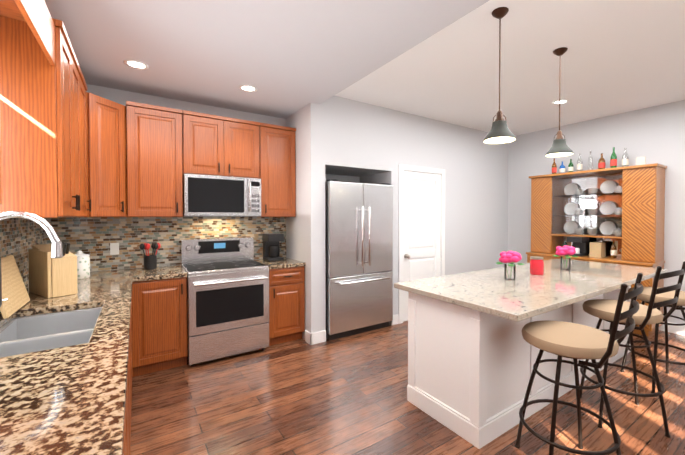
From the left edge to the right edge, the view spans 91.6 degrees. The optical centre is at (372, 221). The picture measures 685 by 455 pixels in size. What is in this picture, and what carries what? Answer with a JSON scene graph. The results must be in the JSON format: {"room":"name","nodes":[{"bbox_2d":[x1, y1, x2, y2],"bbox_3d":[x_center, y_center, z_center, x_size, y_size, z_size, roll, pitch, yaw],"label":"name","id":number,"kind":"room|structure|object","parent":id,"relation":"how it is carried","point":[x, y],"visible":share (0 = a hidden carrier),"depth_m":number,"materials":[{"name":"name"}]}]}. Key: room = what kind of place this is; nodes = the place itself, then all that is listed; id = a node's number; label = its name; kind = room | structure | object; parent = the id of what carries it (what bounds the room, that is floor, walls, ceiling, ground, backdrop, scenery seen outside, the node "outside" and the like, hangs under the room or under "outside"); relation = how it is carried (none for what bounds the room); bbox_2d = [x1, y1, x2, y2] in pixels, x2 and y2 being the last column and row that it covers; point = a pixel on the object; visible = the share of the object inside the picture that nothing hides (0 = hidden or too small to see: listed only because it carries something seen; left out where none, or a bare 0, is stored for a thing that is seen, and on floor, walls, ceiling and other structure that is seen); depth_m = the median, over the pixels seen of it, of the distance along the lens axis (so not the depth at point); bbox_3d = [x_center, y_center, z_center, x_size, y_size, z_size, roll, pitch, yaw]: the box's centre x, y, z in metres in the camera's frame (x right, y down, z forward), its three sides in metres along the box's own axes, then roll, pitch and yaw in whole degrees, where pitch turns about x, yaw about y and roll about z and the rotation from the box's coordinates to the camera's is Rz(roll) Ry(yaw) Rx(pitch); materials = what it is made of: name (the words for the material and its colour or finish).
{"room":"kitchen","nodes":[
{"label":"kitchen","id":0,"kind":"room"},
{"bbox_2d":[44,0,488,118],"bbox_3d":[-0.160,-1.413,0.956,2.530,0.260,6.900,-1,1,-35],"label":"ceiling","id":1,"kind":"structure","parent":0,"point":[286,58],"depth_m":2.42,"materials":[{"name":"paint"}]},
{"bbox_2d":[124,60,148,69],"bbox_3d":[-1.967,-1.305,2.765,0.169,0.007,0.169,-1,1,-41],"label":"recessed light","id":2,"kind":"object","parent":1,"relation":"in","point":[135,64],"depth_m":2.76,"materials":[{"name":"white paint"}]},
{"bbox_2d":[239,85,256,91],"bbox_3d":[-1.228,-1.313,3.279,0.169,0.007,0.169,-1,1,-44],"label":"recessed light","id":3,"kind":"object","parent":1,"relation":"in","point":[248,88],"depth_m":3.28,"materials":[{"name":"white paint"}]},
{"bbox_2d":[86,84,684,339],"bbox_3d":[1.409,-0.075,2.092,6.380,2.970,6.900,-1,1,-35],"label":"wall","id":4,"kind":"structure","parent":0,"point":[487,201],"depth_m":4.41,"materials":[{"name":"paint"}]},
{"bbox_2d":[0,124,1,204],"bbox_3d":[-1.100,-0.559,0.678,0.340,1.040,0.545,-1,1,-35],"label":"upper cabinet","id":5,"kind":"object","parent":4,"relation":"attached to","point":[0,170],"visible":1,"depth_m":0.96,"materials":[{"name":"brown wood"}]},
{"bbox_2d":[0,218,47,287],"bbox_3d":[-1.355,0.227,0.744,0.008,0.584,5.600,-1,1,-35],"label":"tile backsplash","id":6,"kind":"structure","parent":4,"relation":"attached to","point":[17,235],"depth_m":2.37,"materials":[{"name":"tile"}]},
{"bbox_2d":[0,0,55,65],"bbox_3d":[-1.556,-0.943,1.296,0.320,0.220,0.998,-1,1,-35],"label":"valance","id":7,"kind":"object","parent":4,"relation":"attached to","point":[35,15],"visible":1,"depth_m":1.58,"materials":[{"name":"brown wood"}]},
{"bbox_2d":[0,16,90,217],"bbox_3d":[-2.155,-0.564,2.185,0.368,1.075,1.134,-1,1,-35],"label":"upper cabinet","id":8,"kind":"object","parent":4,"relation":"attached to","point":[43,138],"visible":1,"depth_m":1.77,"materials":[{"name":"brown wood"}]},
{"bbox_2d":[86,92,126,216],"bbox_3d":[-2.557,-0.558,2.949,0.599,1.040,0.575,-1,1,-35],"label":"upper cabinet","id":9,"kind":"object","parent":4,"relation":"attached to","point":[106,143],"visible":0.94,"depth_m":2.90,"materials":[{"name":"brown wood"}]},
{"bbox_2d":[126,101,182,216],"bbox_3d":[-2.185,-0.581,3.337,0.455,1.075,0.373,-1,1,-35],"label":"upper cabinet","id":10,"kind":"object","parent":4,"relation":"attached to","point":[154,161],"visible":0.98,"depth_m":3.20,"materials":[{"name":"brown wood"}]},
{"bbox_2d":[48,217,285,271],"bbox_3d":[-2.042,0.204,3.687,2.239,0.544,0.008,-1,1,-35],"label":"tile backsplash","id":11,"kind":"structure","parent":4,"relation":"attached to","point":[93,237],"depth_m":3.46,"materials":[{"name":"tile"}]},
{"bbox_2d":[110,243,118,254],"bbox_3d":[-2.567,0.272,3.305,0.070,0.116,0.007,-1,1,-35],"label":"electrical outlet plate","id":12,"kind":"object","parent":11,"relation":"attached to","point":[114,248],"visible":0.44,"depth_m":3.29,"materials":[{"name":"plastic"}]},
{"bbox_2d":[182,110,259,177],"bbox_3d":[-1.686,-0.806,3.689,0.762,0.635,0.373,-1,1,-35],"label":"upper cabinet","id":13,"kind":"object","parent":4,"relation":"attached to","point":[214,145],"visible":0.98,"depth_m":3.53,"materials":[{"name":"brown wood"}]},
{"bbox_2d":[183,174,260,216],"bbox_3d":[-1.665,-0.268,3.667,0.756,0.431,0.442,-1,1,-35],"label":"microwave","id":14,"kind":"object","parent":13,"relation":"attached to","point":[213,196],"visible":1,"depth_m":3.50,"materials":[{"name":"silver metal"}]},
{"bbox_2d":[259,123,295,216],"bbox_3d":[-1.196,-0.591,4.040,0.431,1.075,0.373,-1,1,-35],"label":"upper cabinet","id":15,"kind":"object","parent":4,"relation":"attached to","point":[277,168],"visible":0.94,"depth_m":3.90,"materials":[{"name":"brown wood"}]},
{"bbox_2d":[398,164,444,323],"bbox_3d":[0.680,0.301,4.753,0.890,2.140,0.138,-1,1,-35],"label":"door frame","id":16,"kind":"structure","parent":4,"relation":"attached to","point":[400,223],"depth_m":4.49,"materials":[{"name":"white paint"}]},
{"bbox_2d":[403,170,440,320],"bbox_3d":[0.720,0.335,4.697,0.742,2.058,0.126,-1,1,-35],"label":"door","id":17,"kind":"structure","parent":4,"relation":"in","point":[421,225],"depth_m":4.70,"materials":[{"name":"white paint"}]},
{"bbox_2d":[659,322,684,335],"bbox_3d":[4.102,1.324,3.559,0.015,0.130,5.835,-1,1,-35],"label":"baseboard","id":18,"kind":"structure","parent":4,"relation":"attached to","point":[680,330],"depth_m":4.08,"materials":[{"name":"white paint"}]},
{"bbox_2d":[130,321,684,454],"bbox_3d":[1.409,1.440,2.115,6.380,0.060,6.900,-1,1,-35],"label":"floor","id":19,"kind":"structure","parent":0,"point":[346,395],"depth_m":2.48,"materials":[{"name":"brown wood"}]},
{"bbox_2d":[0,303,131,454],"bbox_3d":[-1.094,0.993,0.938,0.634,0.869,5.594,-1,1,-35],"label":"base cabinet","id":20,"kind":"object","parent":19,"relation":"on","point":[127,439],"visible":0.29,"depth_m":1.73,"materials":[{"name":"brown wood"}]},
{"bbox_2d":[0,211,135,454],"bbox_3d":[-1.085,0.372,0.924,0.645,0.822,5.614,-1,1,-35],"label":"countertop","id":21,"kind":"structure","parent":20,"relation":"on","point":[63,382],"depth_m":1.17,"materials":[{"name":"brown stone"}]},
{"bbox_2d":[0,258,1,306],"bbox_3d":[-1.204,0.313,0.853,0.300,0.410,0.240,-1,1,-35],"label":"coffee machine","id":22,"kind":"object","parent":21,"relation":"on","point":[0,285],"visible":1,"depth_m":1.01,"materials":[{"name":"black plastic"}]},
{"bbox_2d":[0,255,29,318],"bbox_3d":[-2.051,0.353,1.871,0.090,0.294,0.440,-1,1,-35],"label":"cutting board","id":23,"kind":"object","parent":21,"relation":"on","point":[14,291],"visible":1,"depth_m":1.88,"materials":[{"name":"brown wood"}]},
{"bbox_2d":[0,211,62,300],"bbox_3d":[-1.734,0.227,1.645,0.321,0.558,0.309,-1,1,-35],"label":"faucet","id":24,"kind":"object","parent":21,"relation":"on","point":[56,247],"depth_m":1.62,"materials":[{"name":"silver metal"}]},
{"bbox_2d":[0,307,101,357],"bbox_3d":[-1.610,0.661,1.637,0.440,0.224,0.900,-1,1,-35],"label":"sink","id":25,"kind":"object","parent":21,"relation":"in","point":[24,335],"depth_m":1.88,"materials":[{"name":"metal"}]},
{"bbox_2d":[28,241,77,297],"bbox_3d":[-2.216,0.314,2.302,0.398,0.365,0.150,1,1,31],"label":"knife block","id":26,"kind":"object","parent":21,"relation":"on","point":[50,276],"visible":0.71,"depth_m":2.22,"materials":[{"name":"brown wood"}]},
{"bbox_2d":[74,250,89,279],"bbox_3d":[-2.510,0.368,2.846,0.136,0.240,0.136,-1,1,-35],"label":"canister","id":27,"kind":"object","parent":21,"relation":"on","point":[83,265],"visible":0.67,"depth_m":2.82,"materials":[{"name":"ceramic"}]},
{"bbox_2d":[132,277,187,376],"bbox_3d":[-2.104,0.959,3.258,0.447,0.869,0.642,-1,1,-35],"label":"base cabinet","id":28,"kind":"object","parent":19,"relation":"on","point":[159,327],"visible":0.79,"depth_m":3.02,"materials":[{"name":"brown wood"}]},
{"bbox_2d":[136,265,186,281],"bbox_3d":[-2.090,0.502,3.267,0.402,0.037,0.634,-1,1,-35],"label":"countertop","id":29,"kind":"structure","parent":28,"relation":"on","point":[175,271],"depth_m":3.11,"materials":[{"name":"brown stone"}]},
{"bbox_2d":[139,243,160,269],"bbox_3d":[-2.246,0.349,3.355,0.179,0.263,0.113,-1,1,-35],"label":"utensil crock","id":30,"kind":"object","parent":29,"relation":"on","point":[150,262],"visible":1,"depth_m":3.32,"materials":[{"name":"black ceramic"}]},
{"bbox_2d":[181,237,268,365],"bbox_3d":[-1.579,0.793,3.562,0.758,1.190,0.702,-1,1,-35],"label":"range","id":31,"kind":"object","parent":19,"relation":"on","point":[227,296],"visible":0.98,"depth_m":3.37,"materials":[{"name":"silver metal"}]},
{"bbox_2d":[269,266,304,345],"bbox_3d":[-1.122,0.948,3.956,0.434,0.869,0.642,-1,1,-35],"label":"base cabinet","id":32,"kind":"object","parent":19,"relation":"on","point":[286,304],"visible":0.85,"depth_m":3.72,"materials":[{"name":"brown wood"}]},
{"bbox_2d":[255,257,305,268],"bbox_3d":[-1.129,0.492,3.958,0.432,0.037,0.622,-1,1,-35],"label":"countertop","id":33,"kind":"structure","parent":32,"relation":"on","point":[287,262],"depth_m":3.79,"materials":[{"name":"brown stone"}]},
{"bbox_2d":[262,233,283,260],"bbox_3d":[-1.215,0.310,4.061,0.190,0.320,0.240,-1,1,-35],"label":"coffee maker","id":34,"kind":"object","parent":33,"relation":"on","point":[271,249],"visible":1,"depth_m":4.00,"materials":[{"name":"black plastic"}]},
{"bbox_2d":[325,179,392,340],"bbox_3d":[-0.322,0.442,4.343,0.920,1.870,0.879,-1,1,-35],"label":"fridge","id":35,"kind":"object","parent":19,"relation":"on","point":[359,250],"visible":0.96,"depth_m":3.99,"materials":[{"name":"silver metal"}]},
{"bbox_2d":[394,258,666,448],"bbox_3d":[1.575,0.942,3.011,2.700,0.910,1.060,-1,1,-35],"label":"kitchen island","id":36,"kind":"object","parent":19,"relation":"on","point":[472,355],"visible":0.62,"depth_m":2.34,"materials":[{"name":"white paint"}]},
{"bbox_2d":[496,251,523,279],"bbox_3d":[1.165,0.368,2.812,0.206,0.241,0.210,-1,1,-35],"label":"flower vase","id":37,"kind":"object","parent":36,"relation":"on","point":[511,257],"visible":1,"depth_m":2.78,"materials":[{"name":"clear glass"}]},
{"bbox_2d":[530,256,543,274],"bbox_3d":[1.513,0.405,3.057,0.116,0.160,0.114,-1,1,-35],"label":"candle jar","id":38,"kind":"object","parent":36,"relation":"on","point":[536,265],"visible":1,"depth_m":3.01,"materials":[{"name":"red glass"}]},
{"bbox_2d":[553,245,577,269],"bbox_3d":[1.943,0.360,3.341,0.206,0.241,0.210,-1,1,-35],"label":"flower vase","id":39,"kind":"object","parent":36,"relation":"on","point":[566,250],"visible":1,"depth_m":3.32,"materials":[{"name":"clear glass"}]},
{"bbox_2d":[515,273,642,454],"bbox_3d":[1.110,0.846,1.857,0.580,1.140,0.618,-1,1,-43],"label":"bar stool","id":40,"kind":"object","parent":19,"relation":"on","point":[573,341],"visible":1,"depth_m":1.74,"materials":[{"name":"brown metal"}]},
{"bbox_2d":[526,163,666,336],"bbox_3d":[3.019,0.337,4.655,0.484,2.070,1.580,-1,1,-35],"label":"hutch","id":41,"kind":"object","parent":19,"relation":"on","point":[623,208],"visible":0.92,"depth_m":4.57,"materials":[{"name":"brown wood"}]},
{"bbox_2d":[567,236,588,255],"bbox_3d":[2.934,0.352,4.742,0.250,0.265,0.200,-1,1,-35],"label":"coffee maker","id":42,"kind":"object","parent":41,"relation":"on","point":[580,245],"visible":0.83,"depth_m":4.69,"materials":[{"name":"black plastic"}]},
{"bbox_2d":[588,151,592,169],"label":"bottle","id":43,"kind":"object","parent":41,"relation":"on","point":[590,160],"depth_m":4.67,"materials":[{"name":"clear glass"}]},
{"bbox_2d":[589,242,605,257],"bbox_3d":[3.093,0.387,4.561,0.160,0.200,0.140,-1,1,-35],"label":"box","id":44,"kind":"object","parent":41,"relation":"on","point":[597,249],"visible":0.98,"depth_m":4.51,"materials":[{"name":"cardboard"}]},
{"bbox_2d":[598,153,604,168],"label":"bottle","id":45,"kind":"object","parent":41,"relation":"on","point":[601,163],"depth_m":4.56,"materials":[{"name":"brown glass"}]},
{"bbox_2d":[610,240,616,257],"bbox_3d":[3.214,0.369,4.426,0.068,0.240,0.066,-1,1,-35],"label":"bottle","id":46,"kind":"object","parent":41,"relation":"in","point":[613,252],"depth_m":4.41,"materials":[{"name":"glass"}]},
{"bbox_2d":[610,147,616,167],"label":"bottle","id":47,"kind":"object","parent":41,"relation":"on","point":[613,159],"depth_m":4.45,"materials":[{"name":"green glass"}]},
{"bbox_2d":[622,148,628,166],"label":"bottle","id":48,"kind":"object","parent":41,"relation":"on","point":[625,161],"depth_m":4.34,"materials":[{"name":"clear glass"}]},
{"bbox_2d":[636,156,645,164],"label":"box","id":49,"kind":"object","parent":41,"relation":"on","point":[639,160],"depth_m":4.18,"materials":[{"name":"white metal"}]},
{"bbox_2d":[580,261,684,437],"bbox_3d":[1.806,0.838,2.389,0.580,1.140,0.619,-1,1,-30],"label":"bar stool","id":50,"kind":"object","parent":19,"relation":"on","point":[642,317],"visible":0.73,"depth_m":2.26,"materials":[{"name":"brown metal"}]},
{"bbox_2d":[620,287,684,392],"bbox_3d":[2.510,0.831,2.853,0.580,1.140,0.618,-1,1,-39],"label":"bar stool","id":51,"kind":"object","parent":19,"relation":"on","point":[644,295],"visible":0.54,"depth_m":2.76,"materials":[{"name":"brown metal"}]},
{"bbox_2d":[334,0,684,135],"bbox_3d":[2.439,-1.510,2.804,3.850,0.120,6.900,-1,1,-35],"label":"ceiling","id":52,"kind":"structure","parent":0,"point":[620,56],"depth_m":3.14,"materials":[{"name":"paint"}]},
{"bbox_2d":[483,7,515,143],"bbox_3d":[0.878,-1.001,2.290,0.212,0.882,0.212,-1,1,-35],"label":"pendant light","id":53,"kind":"object","parent":52,"relation":"hanging from","point":[499,132],"visible":0.98,"depth_m":2.27,"materials":[{"name":"grey metal"}]},
{"bbox_2d":[545,47,573,156],"bbox_3d":[1.591,-1.009,2.822,0.212,0.882,0.212,-1,1,-35],"label":"pendant light","id":54,"kind":"object","parent":52,"relation":"hanging from","point":[559,148],"visible":1,"depth_m":2.80,"materials":[{"name":"grey metal"}]},
{"bbox_2d":[553,99,567,104],"bbox_3d":[2.305,-1.465,4.072,0.169,0.007,0.169,-1,1,-41],"label":"recessed light","id":55,"kind":"object","parent":52,"relation":"in","point":[562,101],"depth_m":4.07,"materials":[{"name":"white paint"}]}
]}

